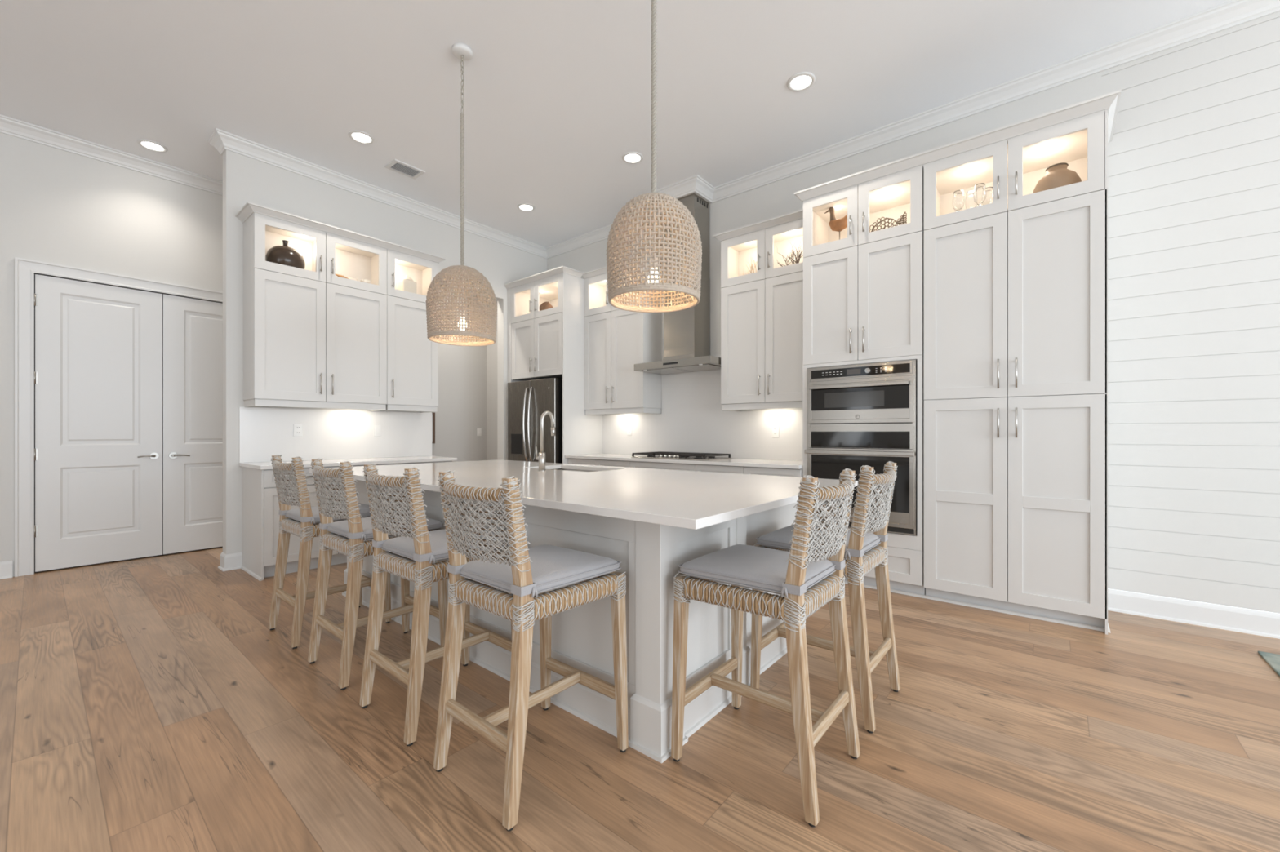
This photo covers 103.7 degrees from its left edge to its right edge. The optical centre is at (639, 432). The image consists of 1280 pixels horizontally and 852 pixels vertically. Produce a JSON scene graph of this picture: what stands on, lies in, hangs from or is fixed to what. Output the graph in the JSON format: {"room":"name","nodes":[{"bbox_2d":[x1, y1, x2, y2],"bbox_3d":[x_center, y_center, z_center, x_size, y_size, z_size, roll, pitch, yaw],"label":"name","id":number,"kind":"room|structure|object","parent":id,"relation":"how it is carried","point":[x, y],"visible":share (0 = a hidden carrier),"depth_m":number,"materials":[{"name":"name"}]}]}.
{"room":"kitchen","nodes":[
{"label":"kitchen","id":0,"kind":"room"},
{"bbox_2d":[0,133,486,577],"bbox_3d":[-5.347,-0.678,3.940,0.162,3.713,10.100,0,0,40],"label":"wall","id":1,"kind":"structure","parent":0,"point":[58,206],"depth_m":4.53,"materials":[{"name":"paint"}]},
{"bbox_2d":[0,560,13,579],"bbox_3d":[-6.809,1.111,2.048,0.028,0.135,5.320,0,0,40],"label":"baseboard","id":2,"kind":"structure","parent":1,"relation":"attached to","point":[6,567],"depth_m":4.07,"materials":[{"name":"white paint"}]},
{"bbox_2d":[34,274,162,572],"bbox_3d":[-4.797,-0.079,4.485,0.101,2.486,0.786,0,0,40],"label":"door","id":3,"kind":"structure","parent":1,"relation":"in","point":[98,373],"depth_m":4.47,"materials":[{"name":"white paint"}]},
{"bbox_2d":[0,114,222,195],"bbox_3d":[-5.374,-2.477,3.733,0.085,0.114,9.747,0,0,40],"label":"trim","id":4,"kind":"structure","parent":1,"relation":"attached to","point":[11,126],"depth_m":4.47,"materials":[{"name":"white paint"}]},
{"bbox_2d":[14,257,222,577],"bbox_3d":[-4.599,-0.127,4.835,0.172,2.609,1.770,0,0,40],"label":"trim","id":5,"kind":"structure","parent":1,"relation":"attached to","point":[25,269],"depth_m":4.16,"materials":[{"name":"white paint"}]},
{"bbox_2d":[34,274,222,572],"bbox_3d":[-4.649,-0.079,4.877,0.140,2.513,1.582,0,0,40],"label":"trim","id":6,"kind":"structure","parent":1,"relation":"attached to","point":[34,274],"depth_m":4.23,"materials":[{"name":"white wood"}]},
{"bbox_2d":[162,293,222,554],"bbox_3d":[-4.295,-0.079,5.090,0.101,2.486,0.776,0,0,40],"label":"door","id":7,"kind":"structure","parent":1,"relation":"in","point":[193,328],"depth_m":4.96,"materials":[{"name":"white paint"}]},
{"bbox_2d":[431,412,435,443],"bbox_3d":[-2.941,-0.062,6.694,0.024,0.420,0.435,0,0,40],"label":"picture frame","id":8,"kind":"object","parent":1,"relation":"attached to","point":[433,414],"visible":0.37,"depth_m":6.83,"materials":[{"name":"brown wood"}]},
{"bbox_2d":[431,414,432,441],"bbox_3d":[-2.946,-0.062,6.698,0.011,0.360,0.375,0,0,40],"label":"print","id":9,"kind":"object","parent":8,"relation":"attached to","point":[432,415],"depth_m":6.84,"materials":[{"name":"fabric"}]},
{"bbox_2d":[476,428,481,435],"bbox_3d":[-2.365,-0.007,7.401,0.010,0.116,0.072,0,0,40],"label":"wall switch","id":10,"kind":"object","parent":1,"relation":"attached to","point":[478,430],"visible":1,"depth_m":7.39,"materials":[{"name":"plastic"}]},
{"bbox_2d":[222,150,546,554],"bbox_3d":[-2.467,-0.678,5.697,0.130,3.713,3.519,0,0,40],"label":"wall partition","id":11,"kind":"structure","parent":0,"point":[245,179],"depth_m":4.72,"materials":[{"name":"paint"}]},
{"bbox_2d":[217,552,242,571],"bbox_3d":[-3.115,1.111,4.917,0.186,0.135,1.547,0,0,40],"label":"baseboard","id":12,"kind":"structure","parent":11,"relation":"attached to","point":[233,561],"depth_m":4.33,"materials":[{"name":"white paint"}]},
{"bbox_2d":[243,268,386,411],"bbox_3d":[-2.976,-0.795,4.684,0.378,1.145,1.077,0,0,40],"label":"upper cabinet","id":13,"kind":"object","parent":11,"relation":"attached to","point":[308,343],"visible":1,"depth_m":4.50,"materials":[{"name":"white paint"}]},
{"bbox_2d":[243,213,386,294],"bbox_3d":[-2.976,-1.598,4.684,0.378,0.460,1.077,0,0,40],"label":"upper cabinet","id":14,"kind":"object","parent":11,"relation":"attached to","point":[325,255],"visible":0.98,"depth_m":4.61,"materials":[{"name":"white paint"}]},
{"bbox_2d":[265,240,305,269],"bbox_3d":[-3.152,-1.546,4.472,0.290,0.312,0.290,0,0,40],"label":"vase","id":15,"kind":"object","parent":14,"relation":"in","point":[284,255],"visible":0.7,"depth_m":4.37,"materials":[{"name":"ceramic"}]},
{"bbox_2d":[235,201,445,262],"bbox_3d":[-2.797,-1.854,4.885,0.399,0.052,1.726,0,0,40],"label":"crown molding","id":16,"kind":"structure","parent":14,"relation":"on","point":[249,208],"depth_m":4.56,"materials":[{"name":"white paint"}]},
{"bbox_2d":[335,274,363,282],"bbox_3d":[-2.828,-1.445,4.864,0.163,0.162,0.265,0,0,40],"label":"conch shell","id":17,"kind":"object","parent":14,"relation":"in","point":[337,275],"visible":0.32,"depth_m":4.81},
{"bbox_2d":[239,407,431,462],"bbox_3d":[-2.921,0.020,5.038,0.011,0.484,1.747,0,0,40],"label":"backsplash","id":18,"kind":"structure","parent":11,"relation":"attached to","point":[264,433],"depth_m":4.90,"materials":[{"name":"stone"}]},
{"bbox_2d":[293,423,302,436],"bbox_3d":[-3.192,-0.022,4.695,0.010,0.116,0.072,0,0,40],"label":"outlet","id":19,"kind":"object","parent":18,"relation":"attached to","point":[298,428],"visible":1,"depth_m":4.69,"materials":[{"name":"plastic"}]},
{"bbox_2d":[296,426,300,434],"bbox_3d":[-3.190,-0.022,4.693,0.003,0.076,0.034,0,0,40],"label":"socket","id":20,"kind":"object","parent":19,"relation":"attached to","point":[298,428],"depth_m":4.69,"materials":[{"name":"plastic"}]},
{"bbox_2d":[373,425,381,436],"bbox_3d":[-2.736,-0.019,5.244,0.010,0.116,0.072,0,0,40],"label":"wall switch","id":21,"kind":"object","parent":18,"relation":"attached to","point":[377,428],"visible":1,"depth_m":5.24,"materials":[{"name":"plastic"}]},
{"bbox_2d":[373,295,438,413],"bbox_3d":[-2.460,-0.795,5.306,0.378,1.145,0.539,0,0,40],"label":"upper cabinet","id":22,"kind":"object","parent":11,"relation":"attached to","point":[412,359],"visible":0.84,"depth_m":5.19,"materials":[{"name":"white paint"}]},
{"bbox_2d":[386,248,438,302],"bbox_3d":[-2.460,-1.598,5.306,0.378,0.460,0.539,0,0,40],"label":"upper cabinet","id":23,"kind":"object","parent":11,"relation":"attached to","point":[399,265],"visible":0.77,"depth_m":5.31,"materials":[{"name":"white paint"}]},
{"bbox_2d":[396,275,417,293],"bbox_3d":[-2.455,-1.521,5.297,0.150,0.262,0.150,0,0,40],"label":"lidded jar","id":24,"kind":"object","parent":23,"relation":"in","point":[406,283],"visible":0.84,"depth_m":5.24,"materials":[{"name":"beige ceramic"}]},
{"bbox_2d":[486,300,497,460],"bbox_3d":[-1.886,-0.678,7.253,0.961,3.713,0.123,0,0,40],"label":"wall","id":25,"kind":"structure","parent":0,"point":[491,350],"depth_m":7.42,"materials":[{"name":"grey paint"}]},
{"bbox_2d":[0,0,1231,247],"bbox_3d":[-0.502,-2.585,-0.110,12.891,0.100,10.250,0,0,40],"label":"ceiling","id":26,"kind":"structure","parent":0,"point":[556,92],"depth_m":3.55,"materials":[{"name":"paint"}]},
{"bbox_2d":[137,139,168,152],"bbox_3d":[-4.304,-2.530,4.440,0.196,0.010,0.196,0,0,40],"label":"recessed light","id":27,"kind":"object","parent":26,"relation":"in","point":[148,144],"visible":1,"depth_m":4.43,"materials":[{"name":"white paint"}]},
{"bbox_2d":[348,130,374,144],"bbox_3d":[-2.388,-2.530,4.312,0.196,0.010,0.196,0,0,40],"label":"recessed light","id":28,"kind":"object","parent":26,"relation":"in","point":[359,136],"visible":1,"depth_m":4.31,"materials":[{"name":"white"}]},
{"bbox_2d":[384,159,425,179],"bbox_3d":[-2.257,-2.528,4.834,0.210,0.014,0.290,0,0,40],"label":"ceiling vent","id":29,"kind":"object","parent":26,"relation":"in","point":[398,166],"visible":1,"depth_m":4.82,"materials":[{"name":"white metal"}]},
{"bbox_2d":[426,43,497,346],"bbox_3d":[-1.179,-1.571,3.335,0.448,1.926,0.448,0,0,37],"label":"pendant light","id":30,"kind":"object","parent":26,"relation":"hanging from","point":[461,51],"visible":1,"depth_m":3.22,"materials":[{"name":"wicker"}]},
{"bbox_2d":[459,271,465,318],"bbox_3d":[-1.178,-0.920,3.335,0.039,0.320,0.040,0,0,40],"label":"socket","id":31,"kind":"object","parent":30,"relation":"attached to","point":[461,271],"depth_m":3.33,"materials":[{"name":"plastic"}]},
{"bbox_2d":[517,203,534,211],"bbox_3d":[-1.281,-2.530,5.654,0.196,0.010,0.196,0,0,40],"label":"recessed light","id":32,"kind":"object","parent":26,"relation":"in","point":[522,206],"visible":1,"depth_m":5.64,"materials":[{"name":"white plastic"}]},
{"bbox_2d":[622,151,643,164],"bbox_3d":[-0.068,-2.530,4.633,0.196,0.010,0.196,0,0,40],"label":"recessed light","id":33,"kind":"object","parent":26,"relation":"in","point":[631,157],"visible":1,"depth_m":4.63,"materials":[{"name":"white plastic"}]},
{"bbox_2d":[605,0,702,313],"bbox_3d":[0.066,-1.580,2.349,0.448,1.943,0.448,0,0,37],"label":"pendant light","id":34,"kind":"object","parent":26,"relation":"hanging from","point":[691,267],"visible":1,"depth_m":2.21,"materials":[{"name":"brown wicker"}]},
{"bbox_2d":[650,201,657,269],"bbox_3d":[0.066,-0.920,2.349,0.039,0.320,0.040,0,0,40],"label":"socket","id":35,"kind":"object","parent":34,"relation":"attached to","point":[652,259],"depth_m":2.33,"materials":[{"name":"plastic"}]},
{"bbox_2d":[786,71,815,91],"bbox_3d":[1.163,-2.530,3.631,0.196,0.010,0.196,0,0,40],"label":"recessed light","id":36,"kind":"object","parent":26,"relation":"in","point":[800,82],"visible":1,"depth_m":3.62,"materials":[{"name":"white plastic"}]},
{"bbox_2d":[0,546,1279,851],"bbox_3d":[-0.502,1.203,-0.110,12.891,0.050,10.250,0,0,40],"label":"floor","id":37,"kind":"structure","parent":0,"point":[149,704],"depth_m":1.91,"materials":[{"name":"brown wood"}]},
{"bbox_2d":[268,454,391,648],"bbox_3d":[-1.894,0.655,3.056,0.470,1.047,0.542,0,0,40],"label":"counter stool","id":38,"kind":"object","parent":37,"relation":"on","point":[304,522],"visible":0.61,"depth_m":2.84,"materials":[{"name":"beige wood"}]},
{"bbox_2d":[285,502,370,524],"bbox_3d":[-1.869,0.486,3.086,0.434,0.064,0.436,0,0,40],"label":"cushion","id":39,"kind":"object","parent":38,"relation":"on","point":[292,516],"depth_m":2.93,"materials":[{"name":"fabric"}]},
{"bbox_2d":[240,461,453,581],"bbox_3d":[-2.707,0.736,4.816,0.624,0.884,1.669,0,0,40],"label":"base cabinet","id":40,"kind":"object","parent":37,"relation":"on","point":[260,517],"visible":0.16,"depth_m":4.14,"materials":[{"name":"white paint"}]},
{"bbox_2d":[239,455,457,470],"bbox_3d":[-2.678,0.278,4.836,0.643,0.030,1.746,0,0,40],"label":"countertop","id":41,"kind":"structure","parent":40,"relation":"on","point":[327,463],"depth_m":4.70,"materials":[{"name":"white stone"}]},
{"bbox_2d":[307,458,448,689],"bbox_3d":[-1.371,0.655,2.620,0.470,1.047,0.542,0,0,40],"label":"counter stool","id":42,"kind":"object","parent":37,"relation":"on","point":[347,537],"visible":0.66,"depth_m":2.44,"materials":[{"name":"beige wood"}]},
{"bbox_2d":[327,513,442,540],"bbox_3d":[-1.347,0.486,2.650,0.434,0.064,0.436,0,0,40],"label":"cushion","id":43,"kind":"object","parent":42,"relation":"on","point":[364,531],"depth_m":2.51,"materials":[{"name":"fabric"}]},
{"bbox_2d":[359,463,512,746],"bbox_3d":[-0.878,0.655,2.208,0.470,1.047,0.542,0,0,40],"label":"counter stool","id":44,"kind":"object","parent":37,"relation":"on","point":[410,557],"visible":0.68,"depth_m":2.01,"materials":[{"name":"beige wood"}]},
{"bbox_2d":[382,527,509,562],"bbox_3d":[-0.853,0.486,2.238,0.434,0.064,0.436,0,0,40],"label":"cushion","id":45,"kind":"object","parent":44,"relation":"on","point":[437,551],"depth_m":2.09,"materials":[{"name":"fabric"}]},
{"bbox_2d":[432,470,628,831],"bbox_3d":[-0.396,0.655,1.805,0.470,1.047,0.542,0,0,40],"label":"counter stool","id":46,"kind":"object","parent":37,"relation":"on","point":[525,572],"visible":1,"depth_m":1.68,"materials":[{"name":"brown wood"}]},
{"bbox_2d":[460,544,619,595],"bbox_3d":[-0.371,0.486,1.835,0.434,0.064,0.436,0,0,40],"label":"cushion","id":47,"kind":"object","parent":46,"relation":"on","point":[552,567],"depth_m":1.72,"materials":[{"name":"fabric"}]},
{"bbox_2d":[507,377,562,463],"bbox_3d":[-1.137,0.271,6.353,0.910,1.815,0.771,0,0,40],"label":"refrigerator","id":48,"kind":"object","parent":37,"relation":"on","point":[527,400],"visible":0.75,"depth_m":6.04,"materials":[{"name":"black metal"}]},
{"bbox_2d":[506,272,602,463],"bbox_3d":[-1.089,-0.336,6.408,1.082,3.027,0.664,0,0,40],"label":"surround","id":49,"kind":"object","parent":37,"relation":"on","point":[582,433],"visible":0.33,"depth_m":5.98,"materials":[{"name":"white paint"}]},
{"bbox_2d":[511,312,562,381],"bbox_3d":[-1.078,-1.035,6.376,0.985,0.718,0.700,0,0,40],"label":"upper cabinet","id":50,"kind":"object","parent":49,"relation":"attached to","point":[536,344],"visible":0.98,"depth_m":6.11,"materials":[{"name":"white paint"}]},
{"bbox_2d":[342,480,798,763],"bbox_3d":[-0.578,0.736,3.277,2.908,0.884,1.453,0,0,40],"label":"kitchen island","id":51,"kind":"object","parent":37,"relation":"on","point":[650,555],"visible":0.34,"depth_m":2.06,"materials":[{"name":"white paint"}]},
{"bbox_2d":[309,459,857,529],"bbox_3d":[-0.604,0.278,3.200,3.339,0.030,1.604,0,0,40],"label":"island countertop","id":52,"kind":"structure","parent":51,"relation":"on","point":[690,500],"depth_m":2.44,"materials":[{"name":"white stone"}]},
{"bbox_2d":[535,411,555,471],"bbox_3d":[-0.660,0.056,3.515,0.084,0.414,0.141,0,0,40],"label":"faucet","id":53,"kind":"object","parent":52,"relation":"on","point":[541,458],"visible":1,"depth_m":3.46,"materials":[{"name":"silver metal"}]},
{"bbox_2d":[555,468,597,471],"bbox_3d":[-0.494,0.386,3.722,0.748,0.184,0.418,0,0,40],"label":"sink","id":54,"kind":"object","parent":52,"relation":"in","point":[556,468],"visible":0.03,"depth_m":4.01,"materials":[{"name":"silver metal"}]},
{"bbox_2d":[568,457,802,477],"bbox_3d":[0.411,0.736,5.183,2.787,0.884,0.634,0,0,40],"label":"base cabinet","id":55,"kind":"object","parent":37,"relation":"on","point":[672,466],"visible":0.15,"depth_m":4.72,"materials":[{"name":"white paint"}]},
{"bbox_2d":[564,453,802,469],"bbox_3d":[0.409,0.278,5.177,2.792,0.030,0.645,0,0,40],"label":"countertop","id":56,"kind":"structure","parent":55,"relation":"on","point":[797,464],"depth_m":4.70,"materials":[{"name":"white stone"}]},
{"bbox_2d":[631,451,731,460],"bbox_3d":[0.416,0.238,5.176,0.910,0.048,0.500,0,0,40],"label":"cooktop","id":57,"kind":"object","parent":56,"relation":"in","point":[676,455],"visible":1,"depth_m":5.06,"materials":[{"name":"silver metal"}]},
{"bbox_2d":[631,455,731,460],"bbox_3d":[0.416,0.257,5.176,0.910,0.010,0.500,0,0,40],"label":"grate","id":58,"kind":"object","parent":57,"relation":"on","point":[670,457],"depth_m":5.00,"materials":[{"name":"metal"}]},
{"bbox_2d":[671,468,860,826],"bbox_3d":[0.469,0.655,1.816,0.542,1.047,0.470,0,0,40],"label":"counter stool","id":59,"kind":"object","parent":37,"relation":"on","point":[806,583],"visible":1,"depth_m":1.70,"materials":[{"name":"beige wood"}]},
{"bbox_2d":[680,544,835,595],"bbox_3d":[0.439,0.486,1.841,0.436,0.064,0.434,0,0,40],"label":"cushion","id":60,"kind":"object","parent":59,"relation":"on","point":[757,568],"depth_m":1.73,"materials":[{"name":"fabric"}]},
{"bbox_2d":[750,461,900,733],"bbox_3d":[0.857,0.655,2.284,0.542,1.047,0.470,0,0,40],"label":"counter stool","id":61,"kind":"object","parent":37,"relation":"on","point":[865,552],"visible":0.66,"depth_m":2.11,"materials":[{"name":"beige wood"}]},
{"bbox_2d":[757,524,879,558],"bbox_3d":[0.827,0.486,2.309,0.436,0.064,0.434,0,0,40],"label":"cushion","id":62,"kind":"object","parent":61,"relation":"on","point":[780,539],"depth_m":2.22,"materials":[{"name":"fabric"}]},
{"bbox_2d":[802,231,925,595],"bbox_3d":[1.828,-0.122,4.024,0.864,2.600,0.610,0,0,40],"label":"oven tower","id":63,"kind":"object","parent":37,"relation":"on","point":[864,304],"visible":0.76,"depth_m":3.73,"materials":[{"name":"white paint"}]},
{"bbox_2d":[804,360,917,535],"bbox_3d":[1.808,0.106,3.996,0.781,1.244,0.620,0,0,40],"label":"wall oven","id":64,"kind":"object","parent":63,"relation":"in","point":[859,415],"visible":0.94,"depth_m":3.74,"materials":[{"name":"silver metal"}]},
{"bbox_2d":[803,165,924,257],"bbox_3d":[1.828,-1.654,4.024,0.864,0.464,0.610,0,0,40],"label":"upper cabinet","id":65,"kind":"object","parent":63,"relation":"on","point":[892,195],"visible":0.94,"depth_m":3.89,"materials":[{"name":"white paint"}]},
{"bbox_2d":[824,207,847,239],"bbox_3d":[1.625,-1.659,4.148,0.207,0.431,0.104,0,0,40],"label":"duck","id":66,"kind":"object","parent":65,"relation":"in","point":[839,224],"visible":0.88,"depth_m":4.12},
{"bbox_2d":[835,205,842,209],"bbox_3d":[1.645,-1.861,4.162,0.056,0.008,0.056,0,0,40],"label":"light","id":67,"kind":"object","parent":65,"relation":"on","point":[837,207],"depth_m":4.15,"materials":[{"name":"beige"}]},
{"bbox_2d":[883,191,890,196],"bbox_3d":[1.929,-1.861,3.926,0.056,0.008,0.056,0,0,40],"label":"light","id":68,"kind":"object","parent":65,"relation":"on","point":[885,193],"depth_m":3.92,"materials":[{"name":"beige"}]},
{"bbox_2d":[869,211,906,232],"bbox_3d":[1.911,-1.563,3.910,0.297,0.239,0.060,0,0,40],"label":"fish","id":69,"kind":"object","parent":65,"relation":"in","point":[903,217],"visible":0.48,"depth_m":3.90},
{"bbox_2d":[844,188,1110,635],"bbox_3d":[2.211,-0.121,3.707,1.817,2.599,0.610,0,0,40],"label":"pantry cabinet","id":70,"kind":"object","parent":37,"relation":"on","point":[1015,302],"visible":1,"depth_m":3.19,"materials":[{"name":"white paint"}]},
{"bbox_2d":[1257,651,1279,676],"bbox_3d":[3.377,1.172,0.740,2.603,0.012,2.910,0,0,40],"label":"rug","id":71,"kind":"object","parent":37,"relation":"on","point":[1273,660],"visible":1,"depth_m":2.58,"materials":[{"name":"grey fabric"}]},
{"bbox_2d":[546,11,1279,613],"bbox_3d":[2.760,-0.678,3.746,12.591,3.713,0.150,0,0,40],"label":"wall","id":72,"kind":"structure","parent":0,"point":[1193,150],"depth_m":3.12,"materials":[{"name":"paint"}]},
{"bbox_2d":[503,257,662,324],"bbox_3d":[-0.730,-1.647,6.075,2.061,0.507,0.720,0,0,40],"label":"upper cabinet","id":73,"kind":"object","parent":72,"relation":"attached to","point":[596,290],"depth_m":6.12,"materials":[{"name":"white paint"}]},
{"bbox_2d":[539,301,553,311],"bbox_3d":[-1.187,-1.529,6.338,0.235,0.243,0.194,0,0,40],"label":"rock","id":74,"kind":"object","parent":73,"relation":"in","point":[545,305],"visible":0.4,"depth_m":6.25,"materials":[{"name":"brown stone"}]},
{"bbox_2d":[584,305,662,415],"bbox_3d":[-0.223,-0.804,5.881,0.923,1.179,0.370,0,0,40],"label":"upper cabinet","id":75,"kind":"object","parent":72,"relation":"attached to","point":[617,340],"visible":0.94,"depth_m":5.70,"materials":[{"name":"white paint"}]},
{"bbox_2d":[634,193,720,374],"bbox_3d":[0.456,-1.552,5.224,0.950,1.801,0.489,0,0,40],"label":"range hood","id":76,"kind":"object","parent":72,"relation":"attached to","point":[686,332],"visible":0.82,"depth_m":5.19,"materials":[{"name":"silver metal"}]},
{"bbox_2d":[676,192,711,204],"bbox_3d":[0.494,-2.478,5.316,0.415,0.112,0.324,0,0,40],"label":"trim","id":77,"kind":"structure","parent":76,"relation":"attached to","point":[692,193],"depth_m":5.17,"materials":[{"name":"paint"}]},
{"bbox_2d":[661,354,732,413],"bbox_3d":[0.618,-0.512,5.416,0.961,0.599,0.011,0,0,40],"label":"backsplash","id":78,"kind":"structure","parent":72,"relation":"attached to","point":[696,392],"depth_m":5.46,"materials":[{"name":"stone"}]},
{"bbox_2d":[602,409,802,461],"bbox_3d":[0.612,0.025,5.421,2.792,0.476,0.011,0,0,40],"label":"backsplash","id":79,"kind":"structure","parent":72,"relation":"attached to","point":[740,434],"depth_m":5.29,"materials":[{"name":"tile"}]},
{"bbox_2d":[626,425,631,435],"bbox_3d":[-0.127,-0.027,6.021,0.072,0.116,0.010,0,0,40],"label":"outlet","id":80,"kind":"object","parent":79,"relation":"attached to","point":[628,427],"visible":1,"depth_m":6.02,"materials":[{"name":"plastic"}]},
{"bbox_2d":[772,425,779,437],"bbox_3d":[1.304,-0.012,4.834,0.072,0.116,0.010,0,0,40],"label":"outlet","id":81,"kind":"object","parent":79,"relation":"attached to","point":[775,428],"visible":1,"depth_m":4.83,"materials":[{"name":"plastic"}]},
{"bbox_2d":[208,0,1279,258],"bbox_3d":[1.899,-2.477,2.021,11.715,0.114,3.604,0,0,40],"label":"trim","id":82,"kind":"structure","parent":72,"relation":"attached to","point":[1233,13],"depth_m":4.23,"materials":[{"name":"white paint"}]},
{"bbox_2d":[720,271,803,411],"bbox_3d":[1.222,-0.804,4.682,0.902,1.179,0.370,0,0,40],"label":"upper cabinet","id":83,"kind":"object","parent":72,"relation":"attached to","point":[762,321],"visible":0.84,"depth_m":4.57,"materials":[{"name":"white paint"}]},
{"bbox_2d":[712,89,1120,288],"bbox_3d":[1.842,-1.671,4.002,2.835,0.554,0.627,0,0,40],"label":"upper cabinet","id":84,"kind":"object","parent":72,"relation":"attached to","point":[764,246],"depth_m":4.35,"materials":[{"name":"white paint"}]},
{"bbox_2d":[742,256,757,275],"bbox_3d":[1.110,-1.551,4.809,0.122,0.270,0.384,0,0,-31],"label":"coral","id":85,"kind":"object","parent":84,"relation":"in","point":[750,270],"visible":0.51,"depth_m":4.81},
{"bbox_2d":[776,241,803,266],"bbox_3d":[1.436,-1.588,4.559,0.392,0.346,0.146,0,0,40],"label":"coral","id":86,"kind":"object","parent":84,"relation":"in","point":[797,260],"visible":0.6,"depth_m":4.56},
{"bbox_2d":[924,109,1107,231],"bbox_3d":[2.532,-1.654,3.440,0.952,0.464,0.610,0,0,40],"label":"upper cabinet","id":87,"kind":"object","parent":72,"relation":"attached to","point":[1013,167],"visible":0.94,"depth_m":3.28,"materials":[{"name":"white paint"}]},
{"bbox_2d":[951,190,964,211],"bbox_3d":[2.271,-1.581,3.586,0.076,0.272,0.076,0,0,40],"label":"stemmed glass","id":88,"kind":"object","parent":87,"relation":"in","point":[958,200],"visible":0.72,"depth_m":3.56,"materials":[{"name":"clear glass"}]},
{"bbox_2d":[964,190,977,208],"bbox_3d":[2.363,-1.581,3.587,0.076,0.272,0.076,0,0,40],"label":"stemmed glass","id":89,"kind":"object","parent":87,"relation":"in","point":[969,201],"visible":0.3,"depth_m":3.56,"materials":[{"name":"clear glass"}]},
{"bbox_2d":[966,168,975,173],"bbox_3d":[2.353,-1.861,3.575,0.056,0.008,0.056,0,0,40],"label":"light","id":90,"kind":"object","parent":87,"relation":"on","point":[969,171],"depth_m":3.57,"materials":[{"name":"beige"}]},
{"bbox_2d":[973,182,986,206],"bbox_3d":[2.358,-1.581,3.488,0.076,0.272,0.076,0,0,40],"label":"stemmed glass","id":91,"kind":"object","parent":87,"relation":"in","point":[980,191],"visible":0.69,"depth_m":3.46,"materials":[{"name":"clear glass"}]},
{"bbox_2d":[982,186,992,205],"bbox_3d":[2.453,-1.581,3.539,0.076,0.272,0.076,0,0,40],"label":"stemmed glass","id":92,"kind":"object","parent":87,"relation":"in","point":[988,200],"visible":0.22,"depth_m":3.51,"materials":[{"name":"clear glass"}]},
{"bbox_2d":[1041,146,1052,152],"bbox_3d":[2.676,-1.861,3.307,0.056,0.008,0.056,0,0,40],"label":"light","id":93,"kind":"object","parent":87,"relation":"on","point":[1044,149],"depth_m":3.30,"materials":[{"name":"beige"}]},
{"bbox_2d":[1032,162,1081,193],"bbox_3d":[2.706,-1.583,3.264,0.244,0.279,0.244,0,0,40],"label":"clay pot","id":94,"kind":"object","parent":87,"relation":"in","point":[1057,175],"visible":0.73,"depth_m":3.19,"materials":[{"name":"brown ceramic"}]},
{"bbox_2d":[1107,589,1279,639],"bbox_3d":[5.317,1.111,1.510,5.800,0.135,0.028,0,0,40],"label":"baseboard","id":95,"kind":"structure","parent":72,"relation":"attached to","point":[1216,616],"depth_m":3.08,"materials":[{"name":"white paint"}]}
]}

